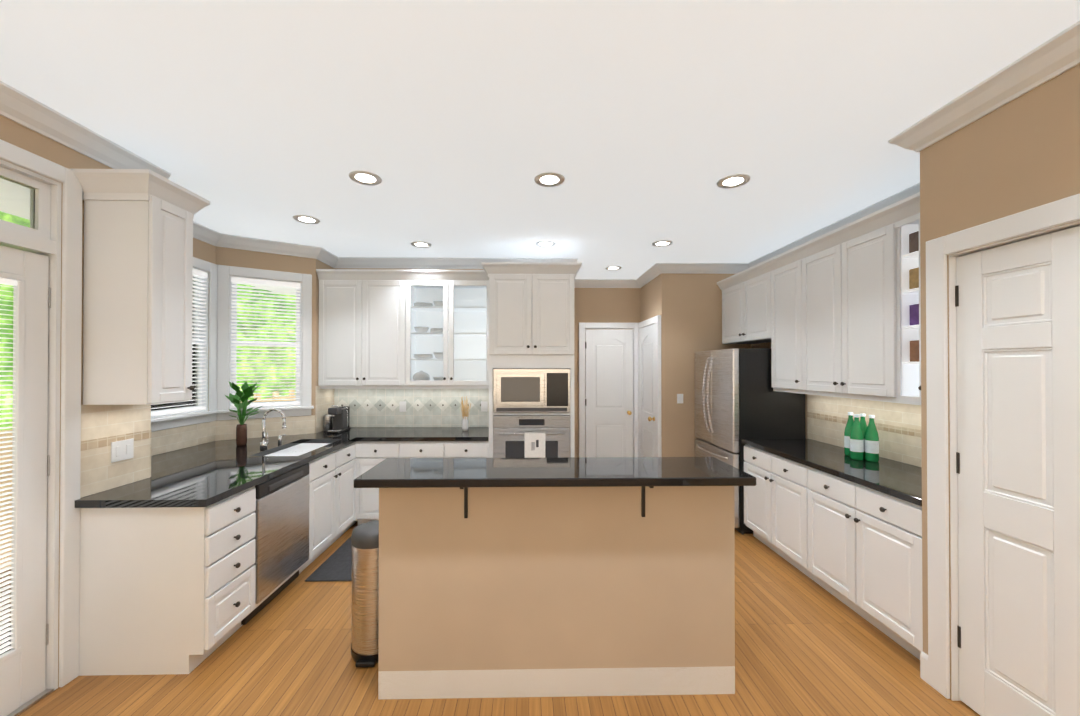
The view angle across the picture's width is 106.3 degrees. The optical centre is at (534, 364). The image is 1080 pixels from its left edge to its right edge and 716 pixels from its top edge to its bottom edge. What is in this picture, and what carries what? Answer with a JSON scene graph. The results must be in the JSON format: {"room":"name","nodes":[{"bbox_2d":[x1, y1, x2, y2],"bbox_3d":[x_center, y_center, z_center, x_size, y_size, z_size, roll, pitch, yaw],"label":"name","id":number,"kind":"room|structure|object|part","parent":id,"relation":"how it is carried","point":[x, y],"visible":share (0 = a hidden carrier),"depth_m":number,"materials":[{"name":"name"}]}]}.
{"room":"kitchen","nodes":[
{"label":"kitchen","id":0,"kind":"room"},
{"bbox_2d":[0,115,153,687],"bbox_3d":[-2.401,0.190,0.367,0.120,2.820,4.270,0,0,-1],"label":"wall","id":1,"kind":"structure","parent":0,"point":[16,134],"depth_m":2.02,"materials":[{"name":"beige paint"}]},
{"bbox_2d":[0,278,16,653],"bbox_3d":[-2.406,0.455,1.551,0.024,1.691,0.640,0,0,-1],"label":"window blind","id":2,"kind":"object","parent":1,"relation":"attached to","point":[8,282],"visible":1,"depth_m":1.84,"materials":[{"name":"white plastic"}]},
{"bbox_2d":[0,166,50,239],"bbox_3d":[-2.414,-0.752,1.558,0.040,0.280,0.900,0,0,-1],"label":"transom","id":3,"kind":"object","parent":1,"relation":"attached to","point":[40,208],"visible":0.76,"depth_m":1.95,"materials":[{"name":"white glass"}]},
{"bbox_2d":[0,245,50,715],"bbox_3d":[-2.413,0.530,1.556,0.051,2.135,0.904,0,0,-1],"label":"patio door","id":4,"kind":"structure","parent":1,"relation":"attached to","point":[22,670],"depth_m":1.92,"materials":[{"name":"white wood"}]},
{"bbox_2d":[0,80,170,178],"bbox_3d":[-2.299,-1.167,0.459,0.088,0.105,4.192,0,0,-1],"label":"crown molding","id":5,"kind":"structure","parent":1,"relation":"attached to","point":[15,105],"depth_m":2.01,"materials":[{"name":"white wood"}]},
{"bbox_2d":[170,238,195,428],"bbox_3d":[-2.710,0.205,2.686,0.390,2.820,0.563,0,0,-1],"label":"wall","id":6,"kind":"structure","parent":0,"point":[194,240],"depth_m":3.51,"materials":[{"name":"beige paint"}]},
{"bbox_2d":[151,269,206,415],"bbox_3d":[-3.001,-0.211,3.354,0.103,1.236,0.596,0,0,-1],"label":"bay window","id":7,"kind":"structure","parent":6,"relation":"in","point":[193,404],"depth_m":3.58,"materials":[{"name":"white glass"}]},
{"bbox_2d":[193,221,219,246],"bbox_3d":[-2.904,-1.149,3.352,0.088,0.105,0.800,0,0,-1],"label":"crown molding","id":8,"kind":"structure","parent":6,"relation":"attached to","point":[200,232],"depth_m":3.58,"materials":[{"name":"white wood"}]},
{"bbox_2d":[216,246,307,440],"bbox_3d":[-2.660,0.213,4.003,0.540,2.820,0.450,0,0,-1],"label":"wall","id":9,"kind":"structure","parent":0,"point":[224,256],"depth_m":3.93,"materials":[{"name":"beige paint"}]},
{"bbox_2d":[231,277,300,407],"bbox_3d":[-2.646,-0.207,4.002,0.572,1.236,0.103,0,0,-32],"label":"window blind","id":10,"kind":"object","parent":9,"relation":"in","point":[235,281],"depth_m":3.98,"materials":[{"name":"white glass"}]},
{"bbox_2d":[220,233,311,257],"bbox_3d":[-2.569,-1.145,3.943,0.600,0.105,0.470,0,0,-1],"label":"crown molding","id":11,"kind":"structure","parent":9,"relation":"attached to","point":[226,240],"depth_m":3.91,"materials":[{"name":"white wood"}]},
{"bbox_2d":[320,261,483,269],"bbox_3d":[-0.997,0.217,4.660,2.790,2.820,0.120,0,0,-1],"label":"wall","id":12,"kind":"structure","parent":0,"point":[322,265],"depth_m":4.59,"materials":[{"name":"beige paint"}]},
{"bbox_2d":[312,246,339,267],"bbox_3d":[-2.221,-1.142,4.310,0.088,0.105,0.350,0,0,-1],"label":"crown molding","id":13,"kind":"structure","parent":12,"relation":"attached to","point":[321,254],"depth_m":4.29,"materials":[{"name":"white wood"}]},
{"bbox_2d":[340,257,577,268],"bbox_3d":[-0.891,-1.141,4.566,2.758,0.105,0.088,0,0,-1],"label":"crown molding","id":14,"kind":"structure","parent":12,"relation":"attached to","point":[345,262],"depth_m":4.55,"materials":[{"name":"white wood"}]},
{"bbox_2d":[0,139,1079,715],"bbox_3d":[-0.487,0.319,3.336,5.160,2.600,4.701,0,0,-1],"label":"door frame","id":15,"kind":"structure","parent":12,"relation":"attached to","point":[62,247],"depth_m":2.02,"materials":[{"name":"white wood"}]},
{"bbox_2d":[0,521,979,715],"bbox_3d":[-0.381,1.673,2.482,7.600,0.120,8.800,0,0,-1],"label":"floor","id":16,"kind":"structure","parent":0,"point":[805,645],"depth_m":2.08,"materials":[{"name":"brown wood"}]},
{"bbox_2d":[70,169,581,675],"bbox_3d":[-1.238,0.314,3.335,3.414,2.610,2.514,0,0,-1],"label":"kitchen cabinets","id":17,"kind":"object","parent":16,"relation":"on","point":[200,543],"visible":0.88,"depth_m":2.62,"materials":[{"name":"white wood"}]},
{"bbox_2d":[111,438,133,462],"bbox_3d":[-2.363,0.492,2.322,0.009,0.115,0.128,0,0,-1],"label":"outlet","id":18,"kind":"object","parent":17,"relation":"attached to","point":[122,449],"depth_m":2.32,"materials":[{"name":"white plastic"}]},
{"bbox_2d":[241,463,308,624],"bbox_3d":[-1.759,1.177,2.789,0.112,0.858,0.588,0,0,-1],"label":"dishwasher","id":19,"kind":"object","parent":17,"relation":"in","point":[281,538],"depth_m":2.72,"materials":[{"name":"silver metal"}]},
{"bbox_2d":[75,427,488,507],"bbox_3d":[-1.691,0.723,3.331,2.504,0.039,2.496,0,0,-1],"label":"countertop","id":20,"kind":"structure","parent":17,"relation":"on","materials":[{"name":"black stone"}]},
{"bbox_2d":[225,381,261,445],"bbox_3d":[-2.559,0.425,3.567,0.396,0.559,0.424,0,0,-1],"label":"potted plant","id":21,"kind":"object","parent":20,"relation":"on","point":[237,398],"visible":1,"depth_m":3.52,"materials":[{"name":"green plant"}]},
{"bbox_2d":[323,405,349,432],"bbox_3d":[-2.133,0.564,4.308,0.235,0.291,0.336,0,0,-1],"label":"coffee maker","id":22,"kind":"object","parent":20,"relation":"on","point":[335,420],"visible":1,"depth_m":4.27,"materials":[{"name":"black plastic"}]},
{"bbox_2d":[460,396,470,430],"bbox_3d":[-0.743,0.525,4.341,0.117,0.368,0.102,0,0,-1],"label":"vase","id":23,"kind":"object","parent":20,"relation":"on","point":[465,408],"visible":1,"depth_m":4.32,"materials":[{"name":"white ceramic"}]},
{"bbox_2d":[399,401,405,411],"bbox_3d":[-1.490,0.477,4.573,0.075,0.115,0.009,0,0,-1],"label":"outlet","id":24,"kind":"object","parent":17,"relation":"attached to","point":[402,404],"depth_m":4.57,"materials":[{"name":"white plastic"}]},
{"bbox_2d":[481,401,487,411],"bbox_3d":[-0.571,0.477,4.590,0.075,0.115,0.009,0,0,-1],"label":"outlet","id":25,"kind":"object","parent":17,"relation":"attached to","point":[484,404],"depth_m":4.59,"materials":[{"name":"white plastic"}]},
{"bbox_2d":[481,262,581,457],"bbox_3d":[-0.034,0.320,4.247,0.972,2.610,0.734,0,0,-1],"label":"tall cabinet","id":26,"kind":"object","parent":17,"relation":"in","point":[528,384],"depth_m":3.95,"materials":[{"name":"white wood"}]},
{"bbox_2d":[493,369,569,411],"bbox_3d":[-0.031,0.256,4.096,0.750,0.425,0.323,0,0,-1],"label":"microwave","id":27,"kind":"object","parent":17,"relation":"in","point":[514,390],"depth_m":3.94,"materials":[{"name":"silver metal"}]},
{"bbox_3d":[0.003,0.786,3.889,0.200,0.272,0.036,0,0,-1],"label":"towel oven handle","id":28,"kind":"part","parent":17,"relation":"part of","materials":[{"name":"white fabric"}]},
{"bbox_2d":[305,537,351,581],"bbox_3d":[-1.469,1.613,3.412,0.500,0.011,0.800,0,0,-1],"label":"floor mat","id":29,"kind":"object","parent":16,"relation":"on","point":[336,565],"visible":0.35,"depth_m":3.20,"materials":[{"name":"grey fabric"}]},
{"bbox_2d":[351,520,378,666],"bbox_3d":[-0.902,1.260,2.283,0.256,0.705,0.278,0,0,-1],"label":"steel trash can","id":30,"kind":"object","parent":16,"relation":"on","point":[365,589],"visible":0.65,"depth_m":2.18,"materials":[{"name":"silver metal"}]},
{"bbox_2d":[354,457,755,698],"bbox_3d":[0.090,1.062,2.276,1.805,1.100,0.943,0,0,-1],"label":"breakfast bar","id":31,"kind":"object","parent":16,"relation":"on","point":[554,577],"visible":1,"depth_m":1.96,"materials":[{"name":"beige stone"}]},
{"bbox_2d":[695,348,804,534],"bbox_3d":[2.196,0.738,4.316,0.777,1.775,0.900,0,0,-1],"label":"refrigerator","id":32,"kind":"object","parent":16,"relation":"on","point":[738,399],"visible":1,"depth_m":3.87,"materials":[{"name":"silver metal"}]},
{"bbox_2d":[744,444,796,567],"bbox_3d":[2.301,1.182,3.372,0.637,0.875,0.927,0,0,-1],"label":"base cabinet","id":33,"kind":"object","parent":16,"relation":"on","point":[770,506],"depth_m":3.37,"materials":[{"name":"white wood"}]},
{"bbox_2d":[797,460,922,659],"bbox_3d":[2.316,1.176,2.557,0.637,0.875,0.927,0,0,-1],"label":"base cabinet","id":34,"kind":"object","parent":16,"relation":"on","point":[862,544],"depth_m":2.46,"materials":[{"name":"white wood"}]},
{"bbox_2d":[742,440,921,503],"bbox_3d":[2.303,0.721,2.972,0.647,0.039,1.752,0,0,-1],"label":"countertop","id":35,"kind":"structure","parent":34,"relation":"on","point":[893,476],"depth_m":2.80,"materials":[{"name":"black stone"}]},
{"bbox_2d":[844,412,878,461],"bbox_3d":[2.419,0.534,3.032,0.161,0.333,0.261,0,0,-1],"label":"water bottles","id":36,"kind":"object","parent":35,"relation":"on","point":[861,439],"visible":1,"depth_m":2.96},
{"bbox_2d":[0,0,1079,294],"bbox_3d":[-0.381,-1.266,2.500,7.600,0.120,8.800,0,0,-1],"label":"ceiling","id":37,"kind":"structure","parent":0,"point":[458,126],"depth_m":1.89,"materials":[{"name":"white paint"}]},
{"bbox_2d":[293,215,319,223],"bbox_3d":[-1.887,-1.198,3.352,0.200,0.006,0.200,0,0,-1],"label":"recessed light","id":38,"kind":"object","parent":37,"relation":"in","point":[305,219],"visible":1,"depth_m":3.35,"materials":[{"name":"white glass"}]},
{"bbox_2d":[349,170,381,185],"bbox_3d":[-1.093,-1.203,2.616,0.200,0.006,0.200,0,0,-1],"label":"recessed light","id":39,"kind":"object","parent":37,"relation":"in","point":[364,177],"visible":1,"depth_m":2.60,"materials":[{"name":"white glass"}]},
{"bbox_2d":[411,241,431,247],"bbox_3d":[-1.130,-1.194,4.036,0.200,0.006,0.200,0,0,-1],"label":"recessed light","id":40,"kind":"object","parent":37,"relation":"in","point":[419,244],"visible":0.94,"depth_m":4.03,"materials":[{"name":"white glass"}]},
{"bbox_2d":[536,241,555,246],"bbox_3d":[0.110,-1.194,4.019,0.200,0.006,0.200,0,0,-1],"label":"recessed light","id":41,"kind":"object","parent":37,"relation":"in","point":[545,244],"visible":0.98,"depth_m":4.02,"materials":[{"name":"white glass"}]},
{"bbox_2d":[534,172,564,186],"bbox_3d":[0.096,-1.202,2.639,0.200,0.006,0.200,0,0,-1],"label":"recessed light","id":42,"kind":"object","parent":37,"relation":"in","point":[548,179],"visible":1,"depth_m":2.63,"materials":[{"name":"white glass"}]},
{"bbox_2d":[605,266,621,269],"bbox_3d":[0.972,-1.188,4.996,0.200,0.006,0.200,0,0,-1],"label":"recessed light","id":43,"kind":"object","parent":37,"relation":"in","point":[613,268],"visible":0.98,"depth_m":5.00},
{"bbox_2d":[652,240,672,246],"bbox_3d":[1.261,-1.194,4.001,0.200,0.006,0.200,0,0,-1],"label":"recessed light","id":44,"kind":"object","parent":37,"relation":"in","point":[663,243],"visible":1,"depth_m":4.00,"materials":[{"name":"white glass"}]},
{"bbox_2d":[717,174,749,188],"bbox_3d":[1.306,-1.202,2.662,0.200,0.006,0.200,0,0,-1],"label":"recessed light","id":45,"kind":"object","parent":37,"relation":"in","point":[734,180],"visible":1,"depth_m":2.66,"materials":[{"name":"white glass"}]},
{"bbox_2d":[574,288,639,456],"bbox_3d":[0.937,0.225,5.776,1.360,2.820,0.120,0,0,-1],"label":"wall","id":46,"kind":"structure","parent":0,"point":[591,305],"depth_m":5.72,"materials":[{"name":"beige paint"}]},
{"bbox_2d":[574,279,635,287],"bbox_3d":[0.994,-1.134,5.682,1.010,0.105,0.088,0,0,-1],"label":"crown molding","id":47,"kind":"structure","parent":46,"relation":"attached to","point":[578,283],"depth_m":5.67,"materials":[{"name":"white wood"}]},
{"bbox_2d":[640,278,655,321],"bbox_3d":[1.566,0.222,5.343,0.120,2.820,0.750,0,0,-1],"label":"wall","id":48,"kind":"structure","parent":0,"point":[648,291],"depth_m":5.35,"materials":[{"name":"beige paint"}]},
{"bbox_2d":[636,267,656,287],"bbox_3d":[1.464,-1.136,5.245,0.088,0.105,0.780,0,0,-1],"label":"crown molding","id":49,"kind":"structure","parent":48,"relation":"attached to","point":[646,277],"depth_m":5.35,"materials":[{"name":"white wood"}]},
{"bbox_2d":[656,273,751,456],"bbox_3d":[2.044,0.219,4.897,1.060,2.820,0.120,0,0,-1],"label":"wall","id":50,"kind":"structure","parent":0,"point":[689,306],"depth_m":4.83,"materials":[{"name":"beige paint"}]},
{"bbox_2d":[677,394,682,402],"bbox_3d":[1.735,0.408,4.824,0.075,0.115,0.009,0,0,-1],"label":"light switch","id":51,"kind":"object","parent":50,"relation":"attached to","point":[679,398],"visible":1,"depth_m":4.82,"materials":[{"name":"white plastic"}]},
{"bbox_2d":[652,263,747,275],"bbox_3d":[1.957,-1.139,4.800,1.058,0.105,0.088,0,0,-1],"label":"crown molding","id":52,"kind":"structure","parent":50,"relation":"attached to","point":[658,268],"depth_m":4.79,"materials":[{"name":"white wood"}]},
{"bbox_2d":[752,342,807,438],"bbox_3d":[2.681,0.210,3.477,0.120,2.820,2.985,0,0,-1],"label":"wall","id":53,"kind":"structure","parent":0,"point":[760,345],"depth_m":3.90,"materials":[{"name":"beige paint"}]},
{"bbox_2d":[721,272,768,343],"bbox_3d":[2.418,-0.565,4.334,0.367,0.640,0.970,0,0,-1],"label":"upper cabinet","id":54,"kind":"object","parent":53,"relation":"attached to","point":[745,304],"depth_m":4.28,"materials":[{"name":"white wood"}]},
{"bbox_2d":[765,260,792,391],"bbox_3d":[2.431,-0.334,3.632,0.367,1.110,0.540,0,0,-1],"label":"upper cabinet","id":55,"kind":"object","parent":53,"relation":"attached to","point":[781,277],"depth_m":3.69,"materials":[{"name":"white wood"}]},
{"bbox_2d":[748,182,919,267],"bbox_3d":[2.577,-1.148,3.482,0.088,0.105,2.745,0,0,-1],"label":"crown molding","id":56,"kind":"structure","parent":53,"relation":"attached to","point":[914,189],"depth_m":3.32,"materials":[{"name":"white wood"}]},
{"bbox_2d":[793,220,908,399],"bbox_3d":[2.443,-0.338,3.005,0.367,1.110,0.935,0,0,-1],"label":"upper cabinet","id":57,"kind":"object","parent":53,"relation":"attached to","point":[833,317],"depth_m":2.85,"materials":[{"name":"white wood"}]},
{"bbox_2d":[909,208,920,403],"bbox_3d":[2.457,-0.343,2.262,0.367,1.110,0.312,0,0,-1],"label":"upper cabinet","id":58,"kind":"object","parent":53,"relation":"attached to","point":[914,217],"depth_m":2.50,"materials":[{"name":"white wood"}]},
{"bbox_2d":[920,64,1079,698],"bbox_3d":[2.091,0.189,0.280,0.120,2.820,3.625,0,0,-1],"label":"wall","id":59,"kind":"structure","parent":0,"point":[1018,154],"depth_m":1.77,"materials":[{"name":"beige paint"}]},
{"bbox_2d":[920,651,927,682],"bbox_3d":[-0.188,1.543,2.036,4.370,0.135,7.300,0,0,-1],"label":"baseboard","id":60,"kind":"structure","parent":59,"relation":"attached to","point":[924,666],"depth_m":2.06,"materials":[{"name":"white wood"}]},
{"bbox_2d":[888,20,1079,152],"bbox_3d":[1.987,-1.168,0.315,0.088,0.105,3.743,0,0,-1],"label":"crown molding","id":61,"kind":"structure","parent":59,"relation":"attached to","point":[1052,58],"depth_m":1.70,"materials":[{"name":"white wood"}]},
{"bbox_2d":[955,226,1079,715],"bbox_3d":[2.014,0.540,1.541,0.115,2.118,0.814,0,0,-1],"label":"pantry door","id":62,"kind":"structure","parent":59,"relation":"in","point":[1017,304],"depth_m":1.70,"materials":[{"name":"white wood"}]},
{"label":"outside","id":63,"kind":"structure","parent":0,"visible":0},
{"bbox_2d":[0,390,294,568],"bbox_3d":[-5.653,1.165,2.785,6.270,1.400,13.800,0,0,-1],"label":"deck","id":64,"kind":"object","parent":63,"point":[9,443],"depth_m":3.46,"materials":[{"name":"brown wood"}]},
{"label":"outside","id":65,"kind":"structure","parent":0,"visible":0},
{"bbox_2d":[0,211,295,430],"bbox_3d":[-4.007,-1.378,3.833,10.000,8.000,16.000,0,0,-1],"label":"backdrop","id":66,"kind":"structure","parent":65,"point":[4,217],"depth_m":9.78,"materials":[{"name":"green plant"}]}
]}

